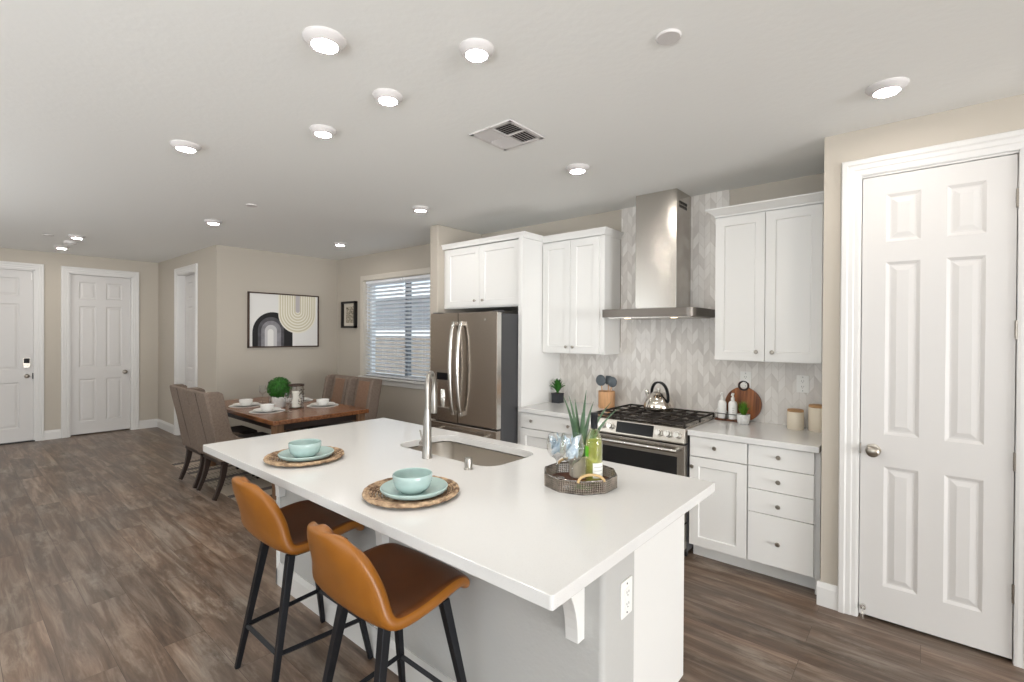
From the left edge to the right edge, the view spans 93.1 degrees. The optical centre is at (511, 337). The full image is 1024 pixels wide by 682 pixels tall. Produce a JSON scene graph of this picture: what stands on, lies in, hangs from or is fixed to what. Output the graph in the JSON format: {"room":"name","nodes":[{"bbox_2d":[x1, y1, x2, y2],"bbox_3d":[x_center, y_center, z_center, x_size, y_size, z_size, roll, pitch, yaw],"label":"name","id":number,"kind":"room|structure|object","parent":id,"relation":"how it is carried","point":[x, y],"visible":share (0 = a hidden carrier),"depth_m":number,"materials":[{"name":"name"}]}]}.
{"room":"open-plan kitchen","nodes":[
{"label":"open-plan kitchen","id":0,"kind":"room"},
{"bbox_2d":[0,248,157,430],"bbox_3d":[-7.701,0.129,6.113,0.150,2.738,5.745,1,0,40],"label":"wall","id":1,"kind":"structure","parent":0,"point":[148,271],"depth_m":7.19,"materials":[{"name":"beige paint"}]},
{"bbox_2d":[0,269,32,443],"bbox_3d":[-7.184,0.265,6.635,0.113,2.430,0.918,1,0,40],"label":"door","id":2,"kind":"structure","parent":1,"relation":"in","point":[16,286],"depth_m":6.86,"materials":[{"name":"grey paint"}]},
{"bbox_2d":[0,261,43,440],"bbox_3d":[-7.216,0.220,6.658,0.164,2.555,1.126,1,0,40],"label":"door frame","id":3,"kind":"structure","parent":1,"relation":"attached to","point":[38,269],"depth_m":6.99,"materials":[{"name":"white paint"}]},
{"bbox_2d":[61,266,138,437],"bbox_3d":[-6.430,0.219,7.583,0.164,2.555,0.938,1,0,40],"label":"door frame","id":4,"kind":"structure","parent":1,"relation":"attached to","point":[66,271],"depth_m":7.34,"materials":[{"name":"white paint"}]},
{"bbox_2d":[71,274,129,434],"bbox_3d":[-6.413,0.264,7.569,0.108,2.430,0.724,1,0,40],"label":"door","id":5,"kind":"structure","parent":1,"relation":"in","point":[100,305],"depth_m":7.57,"materials":[{"name":"grey paint"}]},
{"bbox_2d":[44,419,157,439],"bbox_3d":[-7.710,1.430,5.990,0.016,0.136,5.545,1,0,40],"label":"baseboard","id":6,"kind":"structure","parent":1,"relation":"attached to","point":[49,434],"depth_m":7.18,"materials":[{"name":"white paint"}]},
{"bbox_2d":[158,246,212,424],"bbox_3d":[-4.911,0.137,7.342,2.510,2.738,0.140,1,0,40],"label":"wall","id":7,"kind":"structure","parent":0,"point":[203,257],"depth_m":7.53,"materials":[{"name":"beige paint"}]},
{"bbox_2d":[157,419,173,433],"bbox_3d":[-4.916,1.439,7.244,2.650,0.136,0.016,1,0,40],"label":"baseboard","id":8,"kind":"structure","parent":7,"relation":"attached to","point":[166,426],"depth_m":7.79,"materials":[{"name":"white paint"}]},
{"bbox_2d":[174,263,197,434],"bbox_3d":[-4.782,0.230,7.216,0.986,2.555,0.164,1,0,40],"label":"door frame","id":9,"kind":"structure","parent":7,"relation":"attached to","point":[179,273],"depth_m":7.43,"materials":[{"name":"white paint"}]},
{"bbox_2d":[185,274,194,387],"bbox_3d":[-4.768,0.275,7.234,0.772,2.430,0.108,1,0,40],"label":"door","id":10,"kind":"structure","parent":7,"relation":"in","point":[189,280],"depth_m":7.36,"materials":[{"name":"grey paint"}]},
{"bbox_2d":[212,245,337,433],"bbox_3d":[-3.389,0.147,7.088,0.140,2.738,1.725,1,0,40],"label":"wall","id":11,"kind":"structure","parent":0,"point":[239,371],"depth_m":6.83,"materials":[{"name":"beige paint"}]},
{"bbox_2d":[247,291,318,347],"bbox_3d":[-3.300,-0.243,7.048,0.035,0.775,1.020,1,0,40],"label":"framed art","id":12,"kind":"object","parent":11,"relation":"attached to","point":[273,319],"visible":1,"depth_m":7.01,"materials":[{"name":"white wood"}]},
{"bbox_2d":[430,225,481,419],"bbox_3d":[-0.624,0.172,5.431,0.130,2.738,0.670,1,0,40],"label":"wall","id":13,"kind":"structure","parent":0,"point":[440,235],"depth_m":5.18,"materials":[{"name":"beige paint"}]},
{"bbox_2d":[0,0,1023,262],"bbox_3d":[0.242,-1.209,0.463,19.450,0.109,7.620,1,0,40],"label":"ceiling","id":14,"kind":"structure","parent":0,"point":[95,94],"depth_m":2.45,"materials":[{"name":"white paint"}]},
{"bbox_2d":[170,140,201,152],"bbox_3d":[-2.019,-1.174,3.000,0.164,0.034,0.164,1,0,40],"label":"recessed light","id":15,"kind":"object","parent":14,"relation":"in","point":[181,145],"visible":1,"depth_m":2.96,"materials":[{"name":"beige"}]},
{"bbox_2d":[204,219,221,224],"bbox_3d":[-3.107,-1.191,5.040,0.164,0.034,0.164,1,0,40],"label":"recessed light","id":16,"kind":"object","parent":14,"relation":"in","point":[208,221],"visible":1,"depth_m":5.00,"materials":[{"name":"beige"}]},
{"bbox_2d":[309,124,336,137],"bbox_3d":[-1.077,-1.167,2.764,0.144,0.034,0.144,1,0,40],"label":"recessed light","id":17,"kind":"object","parent":14,"relation":"in","point":[323,131],"visible":1,"depth_m":2.73,"materials":[{"name":"beige"}]},
{"bbox_2d":[302,26,346,53],"bbox_3d":[-0.738,-1.160,1.912,0.164,0.034,0.164,1,0,40],"label":"recessed light","id":18,"kind":"object","parent":14,"relation":"in","point":[322,39],"visible":1,"depth_m":1.88,"materials":[{"name":"grey"}]},
{"bbox_2d":[373,88,402,105],"bbox_3d":[-0.605,-1.162,2.363,0.144,0.034,0.144,1,0,40],"label":"recessed light","id":19,"kind":"object","parent":14,"relation":"in","point":[385,96],"visible":1,"depth_m":2.33,"materials":[{"name":"beige"}]},
{"bbox_2d":[412,205,429,211],"bbox_3d":[-0.840,-1.175,4.465,0.164,0.034,0.164,1,0,40],"label":"recessed light","id":20,"kind":"object","parent":14,"relation":"in","point":[418,208],"visible":1,"depth_m":4.42,"materials":[{"name":"beige"}]},
{"bbox_2d":[459,38,493,61],"bbox_3d":[-0.144,-1.157,1.971,0.144,0.034,0.144,1,0,40],"label":"recessed light","id":21,"kind":"object","parent":14,"relation":"in","point":[472,49],"visible":1,"depth_m":1.94,"materials":[{"name":"grey"}]},
{"bbox_2d":[470,118,544,150],"bbox_3d":[-0.027,-1.174,2.826,0.314,0.010,0.314,1,0,40],"label":"ceiling vent","id":22,"kind":"object","parent":14,"relation":"in","point":[508,134],"visible":1,"depth_m":2.81,"materials":[{"name":"grey"}]},
{"bbox_2d":[566,163,589,173],"bbox_3d":[0.456,-1.162,3.364,0.164,0.034,0.164,1,0,40],"label":"recessed light","id":23,"kind":"object","parent":14,"relation":"in","point":[577,168],"visible":1,"depth_m":3.32,"materials":[{"name":"beige"}]},
{"bbox_2d":[865,77,909,97],"bbox_3d":[1.739,-1.148,2.248,0.164,0.034,0.164,1,0,40],"label":"recessed light","id":24,"kind":"object","parent":14,"relation":"in","point":[890,86],"visible":1,"depth_m":2.21,"materials":[{"name":"beige"}]},
{"bbox_2d":[0,427,1023,681],"bbox_3d":[0.142,1.625,0.380,19.850,0.100,7.760,1,0,40],"label":"floor","id":25,"kind":"structure","parent":0,"point":[114,568],"depth_m":2.82,"materials":[{"name":"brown wood"}]},
{"bbox_2d":[172,459,275,501],"bbox_3d":[-2.392,1.528,5.366,3.130,0.008,1.520,1,0,40],"label":"area rug","id":26,"kind":"object","parent":25,"relation":"on","point":[212,478],"visible":0.22,"depth_m":5.29,"materials":[{"name":"grey fabric"}]},
{"bbox_2d":[170,384,256,488],"bbox_3d":[-3.188,1.009,5.211,0.532,1.019,0.718,1,0,40],"label":"dining chair","id":27,"kind":"object","parent":26,"relation":"on","point":[185,419],"visible":0.56,"depth_m":5.00,"materials":[{"name":"beige fabric"}]},
{"bbox_2d":[231,425,256,433],"bbox_3d":[-3.127,1.047,5.282,0.418,0.065,0.530,1,0,40],"label":"seat cushion","id":28,"kind":"object","parent":27,"relation":"on","point":[241,429],"depth_m":5.33,"materials":[{"name":"brown fabric"}]},
{"bbox_2d":[187,388,270,500],"bbox_3d":[-2.769,1.014,4.855,0.532,1.019,0.718,1,0,40],"label":"dining chair","id":29,"kind":"object","parent":26,"relation":"on","point":[209,411],"visible":0.64,"depth_m":4.55,"materials":[{"name":"beige fabric"}]},
{"bbox_2d":[236,432,270,437],"bbox_3d":[-2.708,1.052,4.926,0.418,0.065,0.530,1,0,40],"label":"seat cushion","id":30,"kind":"object","parent":29,"relation":"on","point":[256,434],"depth_m":5.07,"materials":[{"name":"brown fabric"}]},
{"bbox_2d":[210,395,368,499],"bbox_3d":[-2.599,1.147,5.489,1.870,0.748,1.020,1,0,40],"label":"dining table","id":31,"kind":"object","parent":26,"relation":"on","point":[280,422],"visible":0.48,"depth_m":4.99,"materials":[{"name":"brown wood"}]},
{"bbox_2d":[249,409,284,413],"bbox_3d":[-2.559,0.773,5.068,0.344,0.006,0.344,1,0,40],"label":"charger plate","id":32,"kind":"object","parent":31,"relation":"on","point":[279,410],"visible":0.52,"depth_m":4.98,"materials":[{"name":"white ceramic"}]},
{"bbox_2d":[253,407,280,411],"bbox_3d":[-2.559,0.759,5.068,0.264,0.019,0.264,1,0,40],"label":"dinner plate","id":33,"kind":"object","parent":32,"relation":"on","point":[274,408],"visible":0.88,"depth_m":5.05,"materials":[{"name":"white ceramic"}]},
{"bbox_2d":[260,404,274,410],"bbox_3d":[-2.559,0.733,5.068,0.141,0.059,0.141,1,0,40],"label":"soup bowl","id":34,"kind":"object","parent":33,"relation":"on","point":[265,407],"visible":1,"depth_m":5.02,"materials":[{"name":"white ceramic"}]},
{"bbox_2d":[267,376,292,406],"bbox_3d":[-2.592,0.605,5.407,0.265,0.338,0.264,1,0,40],"label":"potted topiary","id":35,"kind":"object","parent":31,"relation":"on","point":[278,388],"visible":0.94,"depth_m":5.34,"materials":[{"name":"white plant"}]},
{"bbox_2d":[272,396,286,406],"bbox_3d":[-2.593,0.716,5.405,0.160,0.115,0.160,1,0,40],"label":"pot","id":36,"kind":"object","parent":35,"relation":"on","point":[279,401],"depth_m":5.34,"materials":[{"name":"white ceramic"}]},
{"bbox_2d":[288,383,304,408],"bbox_3d":[-2.364,0.645,5.317,0.164,0.261,0.163,1,0,40],"label":"candle holder","id":37,"kind":"object","parent":31,"relation":"on","point":[296,402],"visible":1,"depth_m":5.28,"materials":[{"name":"silver metal"}]},
{"bbox_2d":[292,391,300,406],"bbox_3d":[-2.366,0.677,5.317,0.087,0.169,0.087,1,0,40],"label":"candle","id":38,"kind":"object","parent":37,"relation":"on","point":[295,397],"depth_m":5.28,"materials":[{"name":"white wax"}]},
{"bbox_2d":[286,374,355,431],"bbox_3d":[-2.404,1.009,6.103,0.532,1.019,0.718,1,0,40],"label":"dining chair","id":39,"kind":"object","parent":26,"relation":"on","point":[335,386],"visible":0.2,"depth_m":6.33,"materials":[{"name":"beige fabric"}]},
{"bbox_2d":[331,378,344,403],"bbox_3d":[-2.252,0.797,6.278,0.270,0.523,0.134,1,0,40],"label":"cushion","id":40,"kind":"object","parent":39,"relation":"on","point":[337,392],"depth_m":6.30,"materials":[{"name":"brown fabric"}]},
{"bbox_2d":[308,377,381,428],"bbox_3d":[-1.985,1.013,5.747,0.532,1.019,0.718,1,0,40],"label":"dining chair","id":41,"kind":"object","parent":26,"relation":"on","point":[362,392],"visible":0.23,"depth_m":5.88,"materials":[{"name":"beige fabric"}]},
{"bbox_2d":[308,421,353,428],"bbox_3d":[-2.046,1.051,5.675,0.418,0.065,0.530,1,0,40],"label":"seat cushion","id":42,"kind":"object","parent":41,"relation":"on","point":[344,422],"depth_m":5.66,"materials":[{"name":"brown fabric"}]},
{"bbox_2d":[352,381,369,420],"bbox_3d":[-1.833,0.802,5.922,0.270,0.523,0.134,1,0,40],"label":"cushion","id":43,"kind":"object","parent":41,"relation":"on","point":[360,401],"depth_m":5.94,"materials":[{"name":"brown fabric"}]},
{"bbox_2d":[231,476,372,681],"bbox_3d":[-1.027,1.085,2.303,0.495,0.950,0.542,1,0,40],"label":"bar stool","id":44,"kind":"object","parent":25,"relation":"on","point":[284,529],"visible":0.82,"depth_m":2.15,"materials":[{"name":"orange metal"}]},
{"bbox_2d":[307,522,469,681],"bbox_3d":[-0.470,1.091,1.777,0.495,0.950,0.542,1,0,40],"label":"bar stool","id":45,"kind":"object","parent":25,"relation":"on","point":[389,586],"visible":1,"depth_m":1.66,"materials":[{"name":"leather"}]},
{"bbox_2d":[430,310,517,443],"bbox_3d":[-0.237,0.637,4.830,0.894,1.760,0.906,1,0,40],"label":"refrigerator","id":46,"kind":"object","parent":25,"relation":"on","point":[474,363],"visible":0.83,"depth_m":4.45,"materials":[{"name":"grey metal"}]},
{"bbox_2d":[275,485,683,681],"bbox_3d":[-0.387,1.123,2.540,2.329,0.872,1.112,1,0,40],"label":"kitchen island","id":47,"kind":"object","parent":25,"relation":"on","point":[503,636],"visible":0.24,"depth_m":1.91,"materials":[{"name":"grey paint"}]},
{"bbox_2d":[203,418,714,610],"bbox_3d":[-0.456,0.665,2.528,2.535,0.040,1.262,1,0,40],"label":"island countertop","id":48,"kind":"structure","parent":47,"relation":"on","point":[503,527],"depth_m":1.90,"materials":[{"name":"white stone"}]},
{"bbox_2d":[263,446,343,466],"bbox_3d":[-1.093,0.627,2.558,0.393,0.025,0.393,1,0,40],"label":"placemat","id":49,"kind":"object","parent":48,"relation":"on","point":[267,459],"visible":0.44,"depth_m":2.46,"materials":[{"name":"brown wicker"}]},
{"bbox_2d":[278,446,333,461],"bbox_3d":[-1.079,0.615,2.544,0.274,0.031,0.274,1,0,40],"label":"plate","id":50,"kind":"object","parent":49,"relation":"on","point":[325,451],"visible":0.68,"depth_m":2.51,"materials":[{"name":"ceramic"}]},
{"bbox_2d":[288,439,321,457],"bbox_3d":[-1.085,0.585,2.542,0.161,0.074,0.161,1,0,40],"label":"bowl","id":51,"kind":"object","parent":50,"relation":"on","point":[301,448],"visible":0.99,"depth_m":2.49,"materials":[{"name":"ceramic"}]},
{"bbox_2d":[362,475,458,508],"bbox_3d":[-0.414,0.634,2.002,0.393,0.025,0.393,1,0,40],"label":"placemat","id":52,"kind":"object","parent":48,"relation":"on","point":[386,502],"visible":0.46,"depth_m":1.91,"materials":[{"name":"brown wicker"}]},
{"bbox_2d":[380,477,447,500],"bbox_3d":[-0.400,0.622,1.988,0.274,0.031,0.274,1,0,40],"label":"plate","id":53,"kind":"object","parent":52,"relation":"on","point":[437,486],"visible":0.64,"depth_m":1.96,"materials":[{"name":"ceramic"}]},
{"bbox_2d":[392,468,431,494],"bbox_3d":[-0.407,0.592,1.985,0.161,0.074,0.161,1,0,40],"label":"bowl","id":54,"kind":"object","parent":53,"relation":"on","point":[409,481],"visible":1,"depth_m":1.94,"materials":[{"name":"ceramic"}]},
{"bbox_2d":[419,371,436,458],"bbox_3d":[-0.465,0.413,2.647,0.089,0.462,0.170,0,0,1],"label":"faucet","id":55,"kind":"object","parent":48,"relation":"on","point":[425,442],"visible":1,"depth_m":2.58,"materials":[{"name":"silver metal"}]},
{"bbox_2d":[409,441,525,465],"bbox_3d":[-0.277,0.790,2.806,0.812,0.211,0.439,1,0,40],"label":"sink","id":56,"kind":"object","parent":48,"relation":"in","point":[457,451],"visible":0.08,"depth_m":3.04,"materials":[{"name":"silver metal"}]},
{"bbox_2d":[464,457,472,469],"bbox_3d":[-0.214,0.619,2.381,0.046,0.056,0.046,1,0,40],"label":"air gap cap","id":57,"kind":"object","parent":48,"relation":"on","point":[468,460],"visible":1,"depth_m":2.37,"materials":[{"name":"silver metal"}]},
{"bbox_2d":[544,457,616,495],"bbox_3d":[0.303,0.610,2.160,0.318,0.084,0.331,1,0,40],"label":"serving tray","id":58,"kind":"object","parent":48,"relation":"on","point":[609,481],"visible":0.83,"depth_m":2.06,"materials":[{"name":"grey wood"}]},
{"bbox_2d":[547,433,565,478],"bbox_3d":[0.204,0.537,2.196,0.093,0.203,0.093,1,0,40],"label":"wine glass","id":59,"kind":"object","parent":58,"relation":"on","point":[555,445],"visible":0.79,"depth_m":2.19,"materials":[{"name":"clear glass"}]},
{"bbox_2d":[560,433,584,489],"bbox_3d":[0.256,0.525,2.069,0.106,0.228,0.106,1,0,40],"label":"wine glass","id":60,"kind":"object","parent":58,"relation":"on","point":[572,450],"visible":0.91,"depth_m":2.06,"materials":[{"name":"clear glass"}]},
{"bbox_2d":[569,453,591,478],"bbox_3d":[0.316,0.590,2.241,0.109,0.100,0.109,1,0,40],"label":"pot","id":61,"kind":"object","parent":58,"relation":"on","point":[576,470],"depth_m":2.20,"materials":[{"name":"ceramic"}]},
{"bbox_2d":[564,394,616,478],"bbox_3d":[0.374,0.441,2.254,0.256,0.398,0.109,0,0,-14],"label":"aloe","id":62,"kind":"object","parent":58,"relation":"on","point":[576,470],"visible":0.8,"depth_m":2.23,"materials":[{"name":"plant"}]},
{"bbox_2d":[585,412,602,483],"bbox_3d":[0.361,0.486,2.134,0.076,0.310,0.075,1,0,40],"label":"wine bottle","id":63,"kind":"object","parent":58,"relation":"on","point":[598,467],"visible":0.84,"depth_m":2.12,"materials":[{"name":"green glass"}]},
{"bbox_2d":[620,576,631,619],"bbox_3d":[0.395,0.897,1.670,0.010,0.125,0.080,1,0,40],"label":"wall outlet","id":64,"kind":"object","parent":47,"relation":"attached to","point":[626,585],"visible":1,"depth_m":1.66,"materials":[{"name":"white plastic"}]},
{"bbox_2d":[625,583,629,612],"bbox_3d":[0.397,0.897,1.669,0.006,0.105,0.036,1,0,40],"label":"receptacle","id":65,"kind":"object","parent":64,"relation":"attached to","point":[627,585],"depth_m":1.67,"materials":[{"name":"white plastic"}]},
{"bbox_2d":[518,237,559,443],"bbox_3d":[0.270,0.316,4.695,0.043,2.469,0.615,1,0,40],"label":"panel","id":66,"kind":"object","parent":25,"relation":"on","point":[537,370],"visible":0.48,"depth_m":4.56,"materials":[{"name":"white paint"}]},
{"bbox_2d":[520,412,590,452],"bbox_3d":[0.558,1.117,4.415,0.769,0.873,0.669,1,0,40],"label":"base cabinet","id":67,"kind":"object","parent":25,"relation":"on","point":[535,429],"visible":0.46,"depth_m":4.27,"materials":[{"name":"white paint"}]},
{"bbox_2d":[518,401,624,421],"bbox_3d":[0.563,0.660,4.413,0.773,0.040,0.665,1,0,40],"label":"countertop","id":68,"kind":"structure","parent":67,"relation":"on","point":[560,410],"depth_m":4.34,"materials":[{"name":"white stone"}]},
{"bbox_2d":[549,378,564,402],"bbox_3d":[0.449,0.518,4.738,0.152,0.239,0.146,0,0,-30],"label":"potted succulent","id":69,"kind":"object","parent":68,"relation":"on","point":[557,397],"visible":1,"depth_m":4.71,"materials":[{"name":"green plant"}]},
{"bbox_2d":[551,393,563,402],"bbox_3d":[0.446,0.591,4.733,0.094,0.093,0.094,1,0,40],"label":"pot","id":70,"kind":"object","parent":69,"relation":"attached to","point":[556,397],"depth_m":4.70,"materials":[{"name":"grey ceramic"}]},
{"bbox_2d":[598,390,614,408],"bbox_3d":[0.864,0.567,4.430,0.153,0.150,0.153,1,0,40],"label":"utensil crock","id":71,"kind":"object","parent":68,"relation":"on","point":[605,398],"visible":0.84,"depth_m":4.37,"materials":[{"name":"brown wood"}]},
{"bbox_2d":[596,375,605,391],"bbox_3d":[0.816,0.486,4.457,0.103,0.283,0.022,1,0,40],"label":"spoon","id":72,"kind":"object","parent":71,"relation":"in","point":[600,379],"visible":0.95,"depth_m":4.45,"materials":[{"name":"grey wood"}]},
{"bbox_2d":[607,377,616,391],"bbox_3d":[0.904,0.493,4.380,0.099,0.273,0.047,1,0,40],"label":"ladle","id":73,"kind":"object","parent":71,"relation":"in","point":[612,382],"visible":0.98,"depth_m":4.36,"materials":[{"name":"grey wood"}]},
{"bbox_2d":[589,404,716,555],"bbox_3d":[1.117,1.081,3.875,0.772,0.958,0.748,1,0,40],"label":"gas range","id":74,"kind":"object","parent":25,"relation":"on","point":[636,436],"visible":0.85,"depth_m":3.61,"materials":[{"name":"grey metal"}]},
{"bbox_2d":[598,408,716,430],"bbox_3d":[1.147,0.645,3.905,0.772,0.021,0.665,1,0,40],"label":"cooktop","id":75,"kind":"object","parent":74,"relation":"in","point":[615,419],"depth_m":3.70,"materials":[{"name":"metal"}]},
{"bbox_2d":[643,381,673,411],"bbox_3d":[1.215,0.484,4.023,0.254,0.236,0.254,0,0,24],"label":"tea kettle","id":76,"kind":"object","parent":74,"relation":"on","point":[657,401],"visible":1,"depth_m":3.94,"materials":[{"name":"silver metal"}]},
{"bbox_2d":[689,436,750,569],"bbox_3d":[1.593,1.128,3.536,0.384,0.873,0.669,1,0,40],"label":"base cabinet","id":77,"kind":"object","parent":25,"relation":"on","point":[718,524],"visible":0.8,"depth_m":3.29,"materials":[{"name":"white paint"}]},
{"bbox_2d":[687,419,821,453],"bbox_3d":[1.750,0.672,3.405,0.792,0.040,0.665,1,0,40],"label":"countertop","id":78,"kind":"structure","parent":77,"relation":"on","point":[756,433],"depth_m":3.27,"materials":[{"name":"white stone"}]},
{"bbox_2d":[715,412,736,421],"bbox_3d":[1.681,0.621,3.786,0.172,0.058,0.077,1,0,40],"label":"soap caddy","id":79,"kind":"object","parent":78,"relation":"on","point":[716,418],"visible":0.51,"depth_m":3.77,"materials":[{"name":"brown wood"}]},
{"bbox_2d":[718,392,726,417],"bbox_3d":[1.652,0.533,3.813,0.064,0.201,0.064,0,0,-11],"label":"soap bottle","id":80,"kind":"object","parent":79,"relation":"in","point":[722,404],"visible":1,"depth_m":3.79,"materials":[{"name":"white ceramic"}]},
{"bbox_2d":[728,393,736,419],"bbox_3d":[1.713,0.533,3.761,0.064,0.201,0.064,0,0,-11],"label":"soap bottle","id":81,"kind":"object","parent":79,"relation":"in","point":[732,406],"visible":0.98,"depth_m":3.74,"materials":[{"name":"white ceramic"}]},
{"bbox_2d":[736,401,749,424],"bbox_3d":[1.744,0.560,3.642,0.139,0.182,0.138,1,0,40],"label":"potted grass","id":82,"kind":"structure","parent":78,"relation":"on","point":[743,418],"depth_m":3.62,"materials":[{"name":"green plant"}]},
{"bbox_2d":[736,413,749,424],"bbox_3d":[1.740,0.615,3.646,0.094,0.072,0.093,1,0,40],"label":"pot","id":83,"kind":"object","parent":82,"relation":"attached to","point":[742,418],"depth_m":3.61,"materials":[{"name":"white ceramic"}]},
{"bbox_2d":[725,381,761,419],"bbox_3d":[1.802,0.494,3.777,0.264,0.316,0.056,1,0,40],"label":"cutting board","id":84,"kind":"object","parent":78,"relation":"on","point":[747,395],"visible":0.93,"depth_m":3.75,"materials":[{"name":"brown wood"}]},
{"bbox_2d":[787,408,803,429],"bbox_3d":[2.017,0.583,3.450,0.106,0.142,0.106,1,0,40],"label":"canister","id":85,"kind":"object","parent":78,"relation":"on","point":[795,417],"visible":1,"depth_m":3.41,"materials":[{"name":"beige ceramic"}]},
{"bbox_2d":[808,404,821,432],"bbox_3d":[2.140,0.564,3.385,0.124,0.182,0.124,1,0,40],"label":"canister","id":86,"kind":"object","parent":78,"relation":"on","point":[814,410],"visible":0.69,"depth_m":3.35,"materials":[{"name":"beige ceramic"}]},
{"bbox_2d":[748,444,821,594],"bbox_3d":[1.894,1.131,3.280,0.403,0.873,0.669,1,0,40],"label":"base cabinet","id":87,"kind":"object","parent":25,"relation":"on","point":[784,485],"visible":0.88,"depth_m":3.04,"materials":[{"name":"white paint"}]},
{"bbox_2d":[337,173,823,427],"bbox_3d":[3.556,0.213,2.451,16.750,2.738,0.200,1,0,40],"label":"wall","id":88,"kind":"structure","parent":0,"point":[403,404],"depth_m":6.57,"materials":[{"name":"beige paint"}]},
{"bbox_2d":[341,301,357,327],"bbox_3d":[-2.497,-0.346,7.428,0.385,0.405,0.050,1,0,40],"label":"framed print","id":89,"kind":"object","parent":88,"relation":"attached to","point":[348,308],"visible":1,"depth_m":7.44,"materials":[{"name":"black"}]},
{"bbox_2d":[358,267,429,389],"bbox_3d":[-1.490,-0.112,6.685,1.920,1.582,0.220,1,0,40],"label":"window","id":90,"kind":"structure","parent":88,"relation":"in","point":[404,383],"depth_m":7.05,"materials":[{"name":"white plastic"}]},
{"bbox_2d":[366,274,429,380],"bbox_3d":[-1.502,-0.125,6.671,1.740,1.396,0.067,1,0,40],"label":"window blind","id":91,"kind":"object","parent":90,"relation":"attached to","point":[419,278],"visible":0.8,"depth_m":6.74,"materials":[{"name":"white plastic"}]},
{"bbox_2d":[441,231,550,310],"bbox_3d":[-0.126,-0.636,5.028,1.137,0.681,0.619,1,0,40],"label":"upper cabinet","id":92,"kind":"object","parent":88,"relation":"attached to","point":[482,274],"visible":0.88,"depth_m":4.79,"materials":[{"name":"white paint"}]},
{"bbox_2d":[542,226,623,354],"bbox_3d":[0.646,-0.406,4.555,0.700,1.116,0.339,1,0,40],"label":"upper cabinet","id":93,"kind":"object","parent":88,"relation":"attached to","point":[581,269],"visible":1,"depth_m":4.42,"materials":[{"name":"white paint"}]},
{"bbox_2d":[602,188,714,319],"bbox_3d":[1.202,-0.664,3.978,0.762,1.025,0.500,1,0,40],"label":"range hood","id":94,"kind":"object","parent":88,"relation":"attached to","point":[663,218],"visible":0.99,"depth_m":3.92,"materials":[{"name":"metal"}]},
{"bbox_2d":[560,190,821,427],"bbox_3d":[1.390,-0.266,4.153,2.360,1.824,0.010,1,0,40],"label":"backsplash","id":95,"kind":"structure","parent":88,"relation":"attached to","point":[679,354],"depth_m":4.05,"materials":[{"name":"tile"}]},
{"bbox_2d":[740,371,750,387],"bbox_3d":[1.819,0.330,3.775,0.080,0.125,0.010,1,0,40],"label":"wall outlet","id":96,"kind":"object","parent":95,"relation":"attached to","point":[744,376],"visible":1,"depth_m":3.77,"materials":[{"name":"white plastic"}]},
{"bbox_2d":[796,375,808,392],"bbox_3d":[2.114,0.340,3.525,0.080,0.125,0.010,1,0,40],"label":"wall outlet","id":97,"kind":"object","parent":95,"relation":"attached to","point":[802,385],"visible":1,"depth_m":3.52,"materials":[{"name":"white plastic"}]},
{"bbox_2d":[800,377,805,390],"bbox_3d":[2.113,0.340,3.523,0.036,0.105,0.006,1,0,40],"label":"receptacle","id":98,"kind":"object","parent":97,"relation":"attached to","point":[802,379],"depth_m":3.52,"materials":[{"name":"white plastic"}]},
{"bbox_2d":[705,191,823,363],"bbox_3d":[1.864,-0.389,3.509,0.801,1.126,0.358,1,0,40],"label":"upper cabinet","id":99,"kind":"object","parent":88,"relation":"attached to","point":[769,265],"visible":0.77,"depth_m":3.38,"materials":[{"name":"white paint"}]},
{"bbox_2d":[820,94,1023,585],"bbox_3d":[5.847,0.241,-0.102,9.952,2.738,0.725,1,0,40],"label":"wall","id":100,"kind":"structure","parent":0,"point":[1005,114],"depth_m":2.79,"materials":[{"name":"beige paint"}]},
{"bbox_2d":[817,580,837,610],"bbox_3d":[5.628,1.542,-0.332,9.968,0.136,0.121,1,0,40],"label":"baseboard","id":101,"kind":"structure","parent":100,"relation":"attached to","point":[827,594],"depth_m":2.81,"materials":[{"name":"white paint"}]},
{"bbox_2d":[837,129,1023,668],"bbox_3d":[2.225,0.290,2.569,0.800,2.567,0.154,1,0,40],"label":"door frame","id":102,"kind":"structure","parent":100,"relation":"attached to","point":[854,172],"depth_m":2.72,"materials":[{"name":"white paint"}]},
{"bbox_2d":[859,154,1018,658],"bbox_3d":[2.188,0.335,2.518,0.622,2.438,0.108,1,0,40],"label":"door","id":103,"kind":"structure","parent":100,"relation":"in","point":[939,336],"depth_m":2.51,"materials":[{"name":"grey paint"}]},
{"label":"outside","id":104,"kind":"structure","parent":0,"visible":0},
{"bbox_3d":[1.066,1.726,9.771,17.000,0.200,7.730,1,0,40],"label":"ground","id":105,"kind":"structure","parent":104,"visible":0},
{"bbox_2d":[375,337,429,376],"bbox_3d":[-2.039,0.793,9.908,10.075,1.630,0.060,1,0,40],"label":"fence","id":106,"kind":"object","parent":105,"relation":"on","point":[427,343],"visible":0.02,"depth_m":10.11,"materials":[{"name":"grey wood"}]},
{"bbox_2d":[376,285,429,335],"bbox_3d":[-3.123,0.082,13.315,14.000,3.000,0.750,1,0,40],"label":"house","id":107,"kind":"structure","parent":105,"relation":"on","point":[402,319],"depth_m":13.29,"materials":[{"name":"paint"}]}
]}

